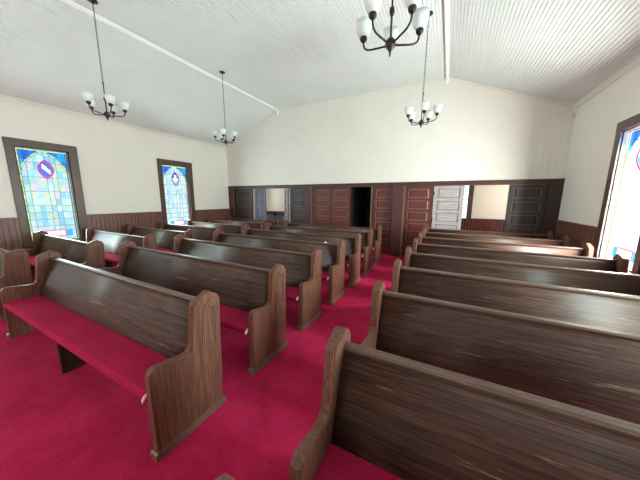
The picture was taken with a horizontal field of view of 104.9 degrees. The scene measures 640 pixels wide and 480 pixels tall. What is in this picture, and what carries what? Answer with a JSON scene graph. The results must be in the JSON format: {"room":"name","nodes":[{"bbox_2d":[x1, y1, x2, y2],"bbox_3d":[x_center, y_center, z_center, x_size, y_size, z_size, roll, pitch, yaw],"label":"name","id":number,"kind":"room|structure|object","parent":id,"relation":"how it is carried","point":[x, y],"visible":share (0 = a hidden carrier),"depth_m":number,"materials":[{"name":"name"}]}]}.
{"room":"church","nodes":[
{"label":"church","id":0,"kind":"room"},
{"bbox_2d":[0,99,228,247],"bbox_3d":[-6.194,-1.111,5.125,0.080,3.630,11.210,5,11,27],"label":"wall","id":1,"kind":"structure","parent":0,"point":[118,164],"depth_m":6.46,"materials":[{"name":"beige paint"}]},
{"bbox_2d":[2,136,88,248],"bbox_3d":[-5.976,-0.946,5.483,0.168,2.350,1.130,5,11,27],"label":"window","id":2,"kind":"structure","parent":1,"relation":"in","point":[66,155],"depth_m":5.36,"materials":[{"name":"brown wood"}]},
{"bbox_2d":[0,94,227,151],"bbox_3d":[-6.108,-2.739,4.832,0.070,0.220,10.845,5,11,27],"label":"trim","id":3,"kind":"structure","parent":1,"relation":"attached to","point":[2,97],"depth_m":6.01,"materials":[{"name":"beige paint"}]},
{"bbox_2d":[0,209,229,250],"bbox_3d":[-6.146,0.096,5.312,0.035,1.190,10.846,5,11,27],"label":"wainscoting","id":4,"kind":"structure","parent":1,"relation":"attached to","point":[9,227],"depth_m":6.57,"materials":[{"name":"brown wood"}]},
{"bbox_2d":[156,158,195,224],"bbox_3d":[-4.633,-1.367,8.042,0.168,2.350,1.170,5,11,27],"label":"window","id":5,"kind":"structure","parent":1,"relation":"in","point":[186,168],"depth_m":8.04,"materials":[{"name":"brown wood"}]},
{"bbox_2d":[228,189,235,217],"bbox_3d":[-3.503,-1.066,9.997,0.300,1.964,0.170,5,11,27],"label":"trim","id":6,"kind":"structure","parent":1,"relation":"attached to","point":[230,191],"depth_m":9.85,"materials":[{"name":"red wood"}]},
{"bbox_2d":[0,252,404,479],"bbox_3d":[-1.014,0.925,4.478,10.640,0.100,14.450,5,11,27],"label":"floor","id":7,"kind":"structure","parent":0,"point":[80,423],"depth_m":1.88,"materials":[{"name":"carpet"}]},
{"bbox_2d":[0,248,31,319],"bbox_3d":[-5.293,0.495,3.814,2.492,0.909,0.550,5,11,27],"label":"pew","id":8,"kind":"object","parent":7,"relation":"on","point":[15,270],"visible":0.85,"depth_m":3.35,"materials":[{"name":"brown wood"}]},
{"bbox_2d":[20,230,105,274],"bbox_3d":[-4.900,0.372,4.563,2.492,0.909,0.550,5,11,27],"label":"pew","id":9,"kind":"object","parent":7,"relation":"on","point":[91,254],"visible":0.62,"depth_m":4.47,"materials":[{"name":"brown wood"}]},
{"bbox_2d":[29,255,35,266],"bbox_3d":[-4.954,0.460,4.474,2.354,0.061,0.281,5,11,27],"label":"cushion","id":10,"kind":"object","parent":9,"relation":"on","point":[31,257],"depth_m":4.69,"materials":[{"name":"fabric"}]},
{"bbox_2d":[0,250,226,462],"bbox_3d":[-2.183,0.743,2.337,2.952,0.952,0.550,5,11,27],"label":"pew","id":11,"kind":"object","parent":7,"relation":"on","point":[162,345],"visible":1,"depth_m":1.95,"materials":[{"name":"brown wood"}]},
{"bbox_2d":[4,295,168,401],"bbox_3d":[-2.237,0.834,2.248,2.814,0.064,0.281,5,11,27],"label":"cushion","id":12,"kind":"object","parent":11,"relation":"on","point":[125,359],"depth_m":2.05,"materials":[{"name":"fabric"}]},
{"bbox_2d":[85,227,156,267],"bbox_3d":[-4.507,0.249,5.312,2.492,0.909,0.550,5,11,27],"label":"pew","id":13,"kind":"object","parent":7,"relation":"on","point":[111,240],"visible":0.35,"depth_m":5.34,"materials":[{"name":"brown wood"}]},
{"bbox_2d":[104,252,117,262],"bbox_3d":[-4.561,0.337,5.223,2.354,0.061,0.281,5,11,27],"label":"cushion","id":14,"kind":"object","parent":13,"relation":"on","point":[109,256],"depth_m":5.04,"materials":[{"name":"fabric"}]},
{"bbox_2d":[127,224,194,251],"bbox_3d":[-4.114,0.126,6.061,2.492,0.909,0.550,5,11,27],"label":"pew","id":15,"kind":"object","parent":7,"relation":"on","point":[164,238],"visible":0.31,"depth_m":6.00,"materials":[{"name":"brown wood"}]},
{"bbox_2d":[157,247,171,251],"bbox_3d":[-4.168,0.214,5.972,2.354,0.061,0.281,5,11,27],"label":"cushion","id":16,"kind":"object","parent":15,"relation":"on","point":[169,249],"depth_m":5.78,"materials":[{"name":"fabric"}]},
{"bbox_2d":[160,221,223,241],"bbox_3d":[-3.721,0.003,6.811,2.492,0.909,0.550,5,11,27],"label":"pew","id":17,"kind":"object","parent":7,"relation":"on","point":[201,233],"visible":0.3,"depth_m":6.71,"materials":[{"name":"brown wood"}]},
{"bbox_2d":[98,240,287,375],"bbox_3d":[-1.790,0.620,3.086,2.952,0.952,0.550,5,11,27],"label":"pew","id":18,"kind":"object","parent":7,"relation":"on","point":[251,298],"visible":0.8,"depth_m":2.71,"materials":[{"name":"brown wood"}]},
{"bbox_2d":[219,304,248,334],"bbox_3d":[-1.844,0.711,2.998,2.814,0.064,0.281,5,11,27],"label":"cushion","id":19,"kind":"object","parent":18,"relation":"on","point":[234,317],"depth_m":2.46,"materials":[{"name":"fabric"}]},
{"bbox_2d":[187,219,246,234],"bbox_3d":[-3.329,-0.121,7.560,2.492,0.909,0.550,5,11,27],"label":"pew","id":20,"kind":"object","parent":7,"relation":"on","point":[228,228],"visible":0.23,"depth_m":7.43,"materials":[{"name":"brown wood"}]},
{"bbox_2d":[215,473,234,479],"bbox_3d":[0.721,1.177,-0.056,2.497,0.928,0.550,5,11,27],"label":"pew","id":21,"kind":"object","parent":7,"relation":"on","point":[224,476],"visible":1,"depth_m":0.64,"materials":[{"name":"brown wood"}]},
{"bbox_2d":[209,218,266,229],"bbox_3d":[-2.936,-0.244,8.309,2.492,0.909,0.550,5,11,27],"label":"pew","id":22,"kind":"object","parent":7,"relation":"on","point":[253,225],"visible":0.34,"depth_m":8.19,"materials":[{"name":"brown wood"}]},
{"bbox_2d":[173,234,321,331],"bbox_3d":[-1.397,0.496,3.835,2.952,0.952,0.550,5,11,27],"label":"pew","id":23,"kind":"object","parent":7,"relation":"on","point":[303,270],"visible":0.67,"depth_m":3.43,"materials":[{"name":"brown wood"}]},
{"bbox_2d":[285,285,297,300],"bbox_3d":[-1.451,0.588,3.747,2.814,0.064,0.281,5,11,27],"label":"cushion","id":24,"kind":"object","parent":23,"relation":"on","point":[291,291],"depth_m":3.13,"materials":[{"name":"fabric"}]},
{"bbox_2d":[228,216,282,225],"bbox_3d":[-2.543,-0.367,9.059,2.492,0.909,0.550,5,11,27],"label":"pew","id":25,"kind":"object","parent":7,"relation":"on","point":[279,222],"visible":0.32,"depth_m":9.05,"materials":[{"name":"brown wood"}]},
{"bbox_2d":[267,215,283,225],"bbox_3d":[-1.742,-0.646,10.780,1.750,0.900,0.460,5,11,27],"label":"bench","id":26,"kind":"object","parent":7,"relation":"on","point":[269,217],"visible":0.05,"depth_m":10.56,"materials":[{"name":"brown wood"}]},
{"bbox_2d":[213,229,344,305],"bbox_3d":[-1.005,0.373,4.585,2.952,0.952,0.550,5,11,27],"label":"pew","id":27,"kind":"object","parent":7,"relation":"on","point":[333,255],"visible":0.58,"depth_m":4.19,"materials":[{"name":"brown wood"}]},
{"bbox_2d":[322,271,328,280],"bbox_3d":[-1.058,0.464,4.496,2.814,0.064,0.281,5,11,27],"label":"cushion","id":28,"kind":"object","parent":27,"relation":"on","point":[325,274],"depth_m":3.83,"materials":[{"name":"fabric"}]},
{"bbox_2d":[242,225,360,287],"bbox_3d":[-0.612,0.250,5.334,2.952,0.952,0.550,5,11,27],"label":"pew","id":29,"kind":"object","parent":7,"relation":"on","point":[352,244],"visible":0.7,"depth_m":4.95,"materials":[{"name":"brown wood"}]},
{"bbox_2d":[265,222,372,274],"bbox_3d":[-0.219,0.127,6.083,2.952,0.952,0.550,5,11,27],"label":"pew","id":30,"kind":"object","parent":7,"relation":"on","point":[366,237],"visible":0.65,"depth_m":5.71,"materials":[{"name":"brown wood"}]},
{"bbox_2d":[284,220,381,265],"bbox_3d":[0.174,0.003,6.833,2.952,0.952,0.550,5,11,27],"label":"pew","id":31,"kind":"object","parent":7,"relation":"on","point":[377,232],"visible":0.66,"depth_m":6.47,"materials":[{"name":"brown wood"}]},
{"bbox_2d":[289,326,639,479],"bbox_3d":[1.089,1.047,0.643,2.497,0.957,0.550,5,11,27],"label":"pew","id":32,"kind":"object","parent":7,"relation":"on","point":[382,415],"visible":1,"depth_m":1.02,"materials":[{"name":"brown wood"}]},
{"bbox_2d":[313,443,403,479],"bbox_3d":[1.036,1.139,0.554,2.359,0.065,0.281,5,11,27],"label":"cushion","id":33,"kind":"object","parent":32,"relation":"on","point":[339,461],"depth_m":1.09,"materials":[{"name":"fabric"}]},
{"bbox_2d":[426,225,552,239],"bbox_3d":[3.759,0.210,5.735,2.497,0.957,0.550,5,11,27],"label":"pew","id":34,"kind":"object","parent":7,"relation":"on","point":[549,235],"visible":0.21,"depth_m":5.72,"materials":[{"name":"brown wood"}]},
{"bbox_2d":[422,228,569,246],"bbox_3d":[3.378,0.330,5.007,2.497,0.957,0.550,5,11,27],"label":"pew","id":35,"kind":"object","parent":7,"relation":"on","point":[565,241],"visible":0.23,"depth_m":4.98,"materials":[{"name":"brown wood"}]},
{"bbox_2d":[360,280,639,424],"bbox_3d":[1.471,0.928,1.370,2.497,0.957,0.550,5,11,27],"label":"pew","id":36,"kind":"object","parent":7,"relation":"on","point":[595,369],"visible":0.63,"depth_m":1.56,"materials":[{"name":"brown wood"}]},
{"bbox_2d":[418,233,593,256],"bbox_3d":[2.996,0.449,4.280,2.497,0.957,0.550,5,11,27],"label":"pew","id":37,"kind":"object","parent":7,"relation":"on","point":[587,250],"visible":0.31,"depth_m":4.23,"materials":[{"name":"brown wood"}]},
{"bbox_2d":[391,259,639,333],"bbox_3d":[1.852,0.808,2.098,2.497,0.957,0.550,5,11,27],"label":"pew","id":38,"kind":"object","parent":7,"relation":"on","point":[608,310],"visible":0.28,"depth_m":2.20,"materials":[{"name":"brown wood"}]},
{"bbox_2d":[412,238,628,272],"bbox_3d":[2.615,0.569,3.552,2.497,0.957,0.550,5,11,27],"label":"pew","id":39,"kind":"object","parent":7,"relation":"on","point":[619,263],"visible":0.24,"depth_m":3.48,"materials":[{"name":"brown wood"}]},
{"bbox_2d":[404,246,639,295],"bbox_3d":[2.233,0.688,2.825,2.497,0.957,0.550,5,11,27],"label":"pew","id":40,"kind":"object","parent":7,"relation":"on","point":[614,282],"visible":0.29,"depth_m":2.84,"materials":[{"name":"brown wood"}]},
{"bbox_2d":[0,0,639,146],"bbox_3d":[-1.698,-2.985,2.425,10.040,1.222,11.150,5,11,27],"label":"ceiling","id":41,"kind":"structure","parent":0,"point":[283,54],"depth_m":4.54,"materials":[{"name":"white wood"}]},
{"bbox_2d":[81,0,128,120],"bbox_3d":[-3.437,-2.775,3.843,0.581,1.704,0.581,5,11,27],"label":"chandelier","id":42,"kind":"object","parent":41,"relation":"hanging from","point":[87,96],"visible":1,"depth_m":3.85,"materials":[{"name":"white glass"}]},
{"bbox_2d":[60,0,278,113],"bbox_3d":[-3.895,-3.526,3.542,0.070,0.150,10.845,5,11,27],"label":"trim","id":43,"kind":"structure","parent":41,"relation":"attached to","point":[69,2],"depth_m":4.76,"materials":[{"name":"white wood"}]},
{"bbox_2d":[212,71,236,144],"bbox_3d":[-2.301,-3.146,5.963,0.587,1.659,0.566,5,11,27],"label":"chandelier","id":44,"kind":"object","parent":41,"relation":"hanging from","point":[222,134],"visible":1,"depth_m":5.94,"materials":[{"name":"white glass"}]},
{"bbox_2d":[356,0,429,56],"bbox_3d":[0.569,-2.389,1.894,0.574,1.764,0.585,5,11,27],"label":"chandelier","id":45,"kind":"object","parent":41,"relation":"hanging from","point":[419,17],"visible":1,"depth_m":1.98,"materials":[{"name":"white glass"}]},
{"bbox_2d":[405,11,441,127],"bbox_3d":[1.750,-2.764,4.066,0.572,1.729,0.586,5,11,27],"label":"chandelier","id":46,"kind":"object","parent":41,"relation":"hanging from","point":[410,114],"visible":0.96,"depth_m":4.10,"materials":[{"name":"white glass"}]},
{"bbox_2d":[444,0,449,83],"bbox_3d":[0.617,-3.110,1.245,0.070,0.150,10.845,5,11,27],"label":"trim","id":47,"kind":"structure","parent":41,"relation":"attached to","point":[446,2],"depth_m":4.37,"materials":[{"name":"white wood"}]},
{"bbox_2d":[350,187,373,227],"bbox_3d":[1.653,-0.826,8.303,0.890,2.120,1.510,5,11,27],"label":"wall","id":48,"kind":"structure","parent":0,"point":[360,196],"depth_m":8.63,"materials":[{"name":"black paint"}]},
{"bbox_2d":[253,185,508,230],"bbox_3d":[1.581,-1.249,9.070,11.740,2.700,2.890,5,11,27],"label":"wall","id":49,"kind":"structure","parent":0,"point":[489,201],"depth_m":8.48,"materials":[{"name":"beige paint"}]},
{"bbox_2d":[284,189,290,222],"bbox_3d":[-1.167,-0.913,9.172,0.057,1.955,0.622,-6,12,-34],"label":"door","id":50,"kind":"structure","parent":49,"relation":"in","point":[285,190],"depth_m":9.21,"materials":[{"name":"white wood"}]},
{"bbox_2d":[305,188,310,223],"bbox_3d":[-0.351,-0.773,8.381,0.230,1.964,0.190,5,11,27],"label":"trim","id":51,"kind":"structure","parent":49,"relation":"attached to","point":[307,190],"depth_m":8.24,"materials":[{"name":"red wood"}]},
{"bbox_2d":[266,211,504,231],"bbox_3d":[2.185,-0.583,10.377,11.540,0.960,0.035,5,11,27],"label":"trim","id":52,"kind":"structure","parent":49,"relation":"attached to","point":[473,226],"depth_m":8.59,"materials":[{"name":"red wood"}]},
{"bbox_2d":[227,178,564,188],"bbox_3d":[0.829,-1.673,7.626,10.040,0.074,0.170,5,11,27],"label":"trim","id":53,"kind":"structure","parent":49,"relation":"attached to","point":[543,181],"depth_m":6.58,"materials":[{"name":"red wood"}]},
{"bbox_2d":[389,186,403,256],"bbox_3d":[2.213,-0.528,7.025,0.310,1.964,0.280,5,11,27],"label":"trim","id":54,"kind":"structure","parent":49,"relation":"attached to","point":[397,197],"depth_m":6.90,"materials":[{"name":"red wood"}]},
{"bbox_2d":[464,185,474,219],"bbox_3d":[5.045,-1.487,8.754,0.680,1.520,0.090,5,11,27],"label":"window","id":55,"kind":"structure","parent":49,"relation":"in","point":[471,187],"depth_m":8.63,"materials":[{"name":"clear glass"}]},
{"bbox_2d":[227,80,574,185],"bbox_3d":[0.844,-2.960,7.423,10.040,2.530,0.140,5,11,27],"label":"wall","id":56,"kind":"structure","parent":0,"point":[478,133],"depth_m":6.56,"materials":[{"name":"beige paint"}]},
{"bbox_2d":[235,189,253,218],"bbox_3d":[-2.977,-1.018,9.724,0.882,1.955,0.056,5,11,27],"label":"door","id":57,"kind":"structure","parent":56,"relation":"in","point":[243,197],"depth_m":9.62,"materials":[{"name":"brown wood"}]},
{"bbox_2d":[254,189,266,219],"bbox_3d":[-2.291,-0.978,9.513,0.462,1.955,0.056,3,10,13],"label":"door","id":58,"kind":"structure","parent":56,"relation":"in","point":[259,194],"depth_m":9.42,"materials":[{"name":"grey wood"}]},
{"bbox_2d":[287,188,288,220],"bbox_3d":[-1.119,-0.833,8.708,0.036,1.963,0.065,5,11,27],"label":"trim","id":59,"kind":"structure","parent":56,"relation":"attached to","point":[287,188],"depth_m":8.61,"materials":[{"name":"grey wood"}]},
{"bbox_2d":[290,188,304,223],"bbox_3d":[-0.744,-0.812,8.586,0.652,1.955,0.056,5,11,27],"label":"door","id":60,"kind":"structure","parent":56,"relation":"in","point":[297,195],"depth_m":8.52,"materials":[{"name":"wood"}]},
{"bbox_2d":[311,188,312,223],"bbox_3d":[-0.275,-0.755,8.278,0.036,1.963,0.065,5,11,27],"label":"trim","id":61,"kind":"structure","parent":56,"relation":"attached to","point":[311,188],"depth_m":8.20,"materials":[{"name":"brown wood"}]},
{"bbox_2d":[313,188,330,224],"bbox_3d":[0.060,-0.738,8.177,0.682,1.955,0.056,5,11,27],"label":"door","id":62,"kind":"structure","parent":56,"relation":"in","point":[321,196],"depth_m":8.09,"materials":[{"name":"red wood"}]},
{"bbox_2d":[331,187,350,225],"bbox_3d":[0.660,-0.682,7.872,0.652,1.955,0.056,5,11,27],"label":"door","id":63,"kind":"structure","parent":56,"relation":"in","point":[340,196],"depth_m":7.79,"materials":[{"name":"red wood"}]},
{"bbox_2d":[370,187,372,227],"bbox_3d":[1.519,-0.589,7.365,0.036,1.963,0.065,5,11,27],"label":"trim","id":64,"kind":"structure","parent":56,"relation":"attached to","point":[371,187],"depth_m":7.28,"materials":[{"name":"brown wood"}]},
{"bbox_2d":[372,187,392,253],"bbox_3d":[1.837,-0.574,7.272,0.582,1.955,0.056,5,11,27],"label":"door","id":65,"kind":"structure","parent":56,"relation":"in","point":[382,196],"depth_m":7.22,"materials":[{"name":"red wood"}]},
{"bbox_2d":[227,77,573,148],"bbox_3d":[0.812,-3.646,7.236,10.040,1.055,0.030,5,11,27],"label":"trim","id":66,"kind":"structure","parent":56,"relation":"attached to","point":[440,79],"depth_m":6.22,"materials":[{"name":"white wood"}]},
{"bbox_2d":[400,186,405,256],"bbox_3d":[2.322,-0.506,6.901,0.036,1.963,0.165,5,11,27],"label":"trim","id":67,"kind":"structure","parent":56,"relation":"attached to","point":[404,193],"depth_m":6.86,"materials":[{"name":"brown wood"}]},
{"bbox_2d":[402,186,433,255],"bbox_3d":[2.698,-0.494,6.834,0.722,1.955,0.056,5,11,27],"label":"door","id":68,"kind":"structure","parent":56,"relation":"in","point":[418,199],"depth_m":6.78,"materials":[{"name":"red wood"}]},
{"bbox_2d":[431,185,464,229],"bbox_3d":[3.328,-0.434,6.502,0.692,1.955,0.056,5,11,27],"label":"door","id":69,"kind":"structure","parent":56,"relation":"in","point":[448,200],"depth_m":6.41,"materials":[{"name":"white wood"}]},
{"bbox_2d":[503,184,547,233],"bbox_3d":[4.752,-0.304,5.788,0.687,1.955,0.056,5,11,27],"label":"door","id":70,"kind":"structure","parent":56,"relation":"in","point":[525,207],"depth_m":5.69,"materials":[{"name":"brown wood"}]},
{"bbox_2d":[558,64,639,226],"bbox_3d":[2.794,-0.280,0.548,0.080,3.630,11.210,5,11,27],"label":"wall","id":71,"kind":"structure","parent":0,"point":[596,120],"depth_m":4.25,"materials":[{"name":"beige paint"}]},
{"bbox_2d":[540,184,563,239],"bbox_3d":[5.171,-0.265,5.580,0.245,1.964,0.170,5,11,27],"label":"trim","id":72,"kind":"structure","parent":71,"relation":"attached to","point":[554,191],"depth_m":5.44,"materials":[{"name":"brown wood"}]},
{"bbox_2d":[554,220,639,274],"bbox_3d":[2.740,0.916,0.787,0.035,1.190,10.846,5,11,27],"label":"trim","id":73,"kind":"structure","parent":71,"relation":"attached to","point":[578,234],"depth_m":4.58,"materials":[{"name":"brown wood"}]},
{"bbox_2d":[571,55,639,114],"bbox_3d":[2.746,-1.921,0.324,0.070,0.220,10.845,5,11,27],"label":"trim","id":74,"kind":"structure","parent":71,"relation":"attached to","point":[636,61],"depth_m":4.00,"materials":[{"name":"beige paint"}]},
{"bbox_2d":[593,113,639,274],"bbox_3d":[4.197,-0.560,3.355,0.168,2.230,1.140,5,11,27],"label":"window","id":75,"kind":"structure","parent":71,"relation":"in","point":[628,130],"depth_m":3.64,"materials":[{"name":"brown wood"}]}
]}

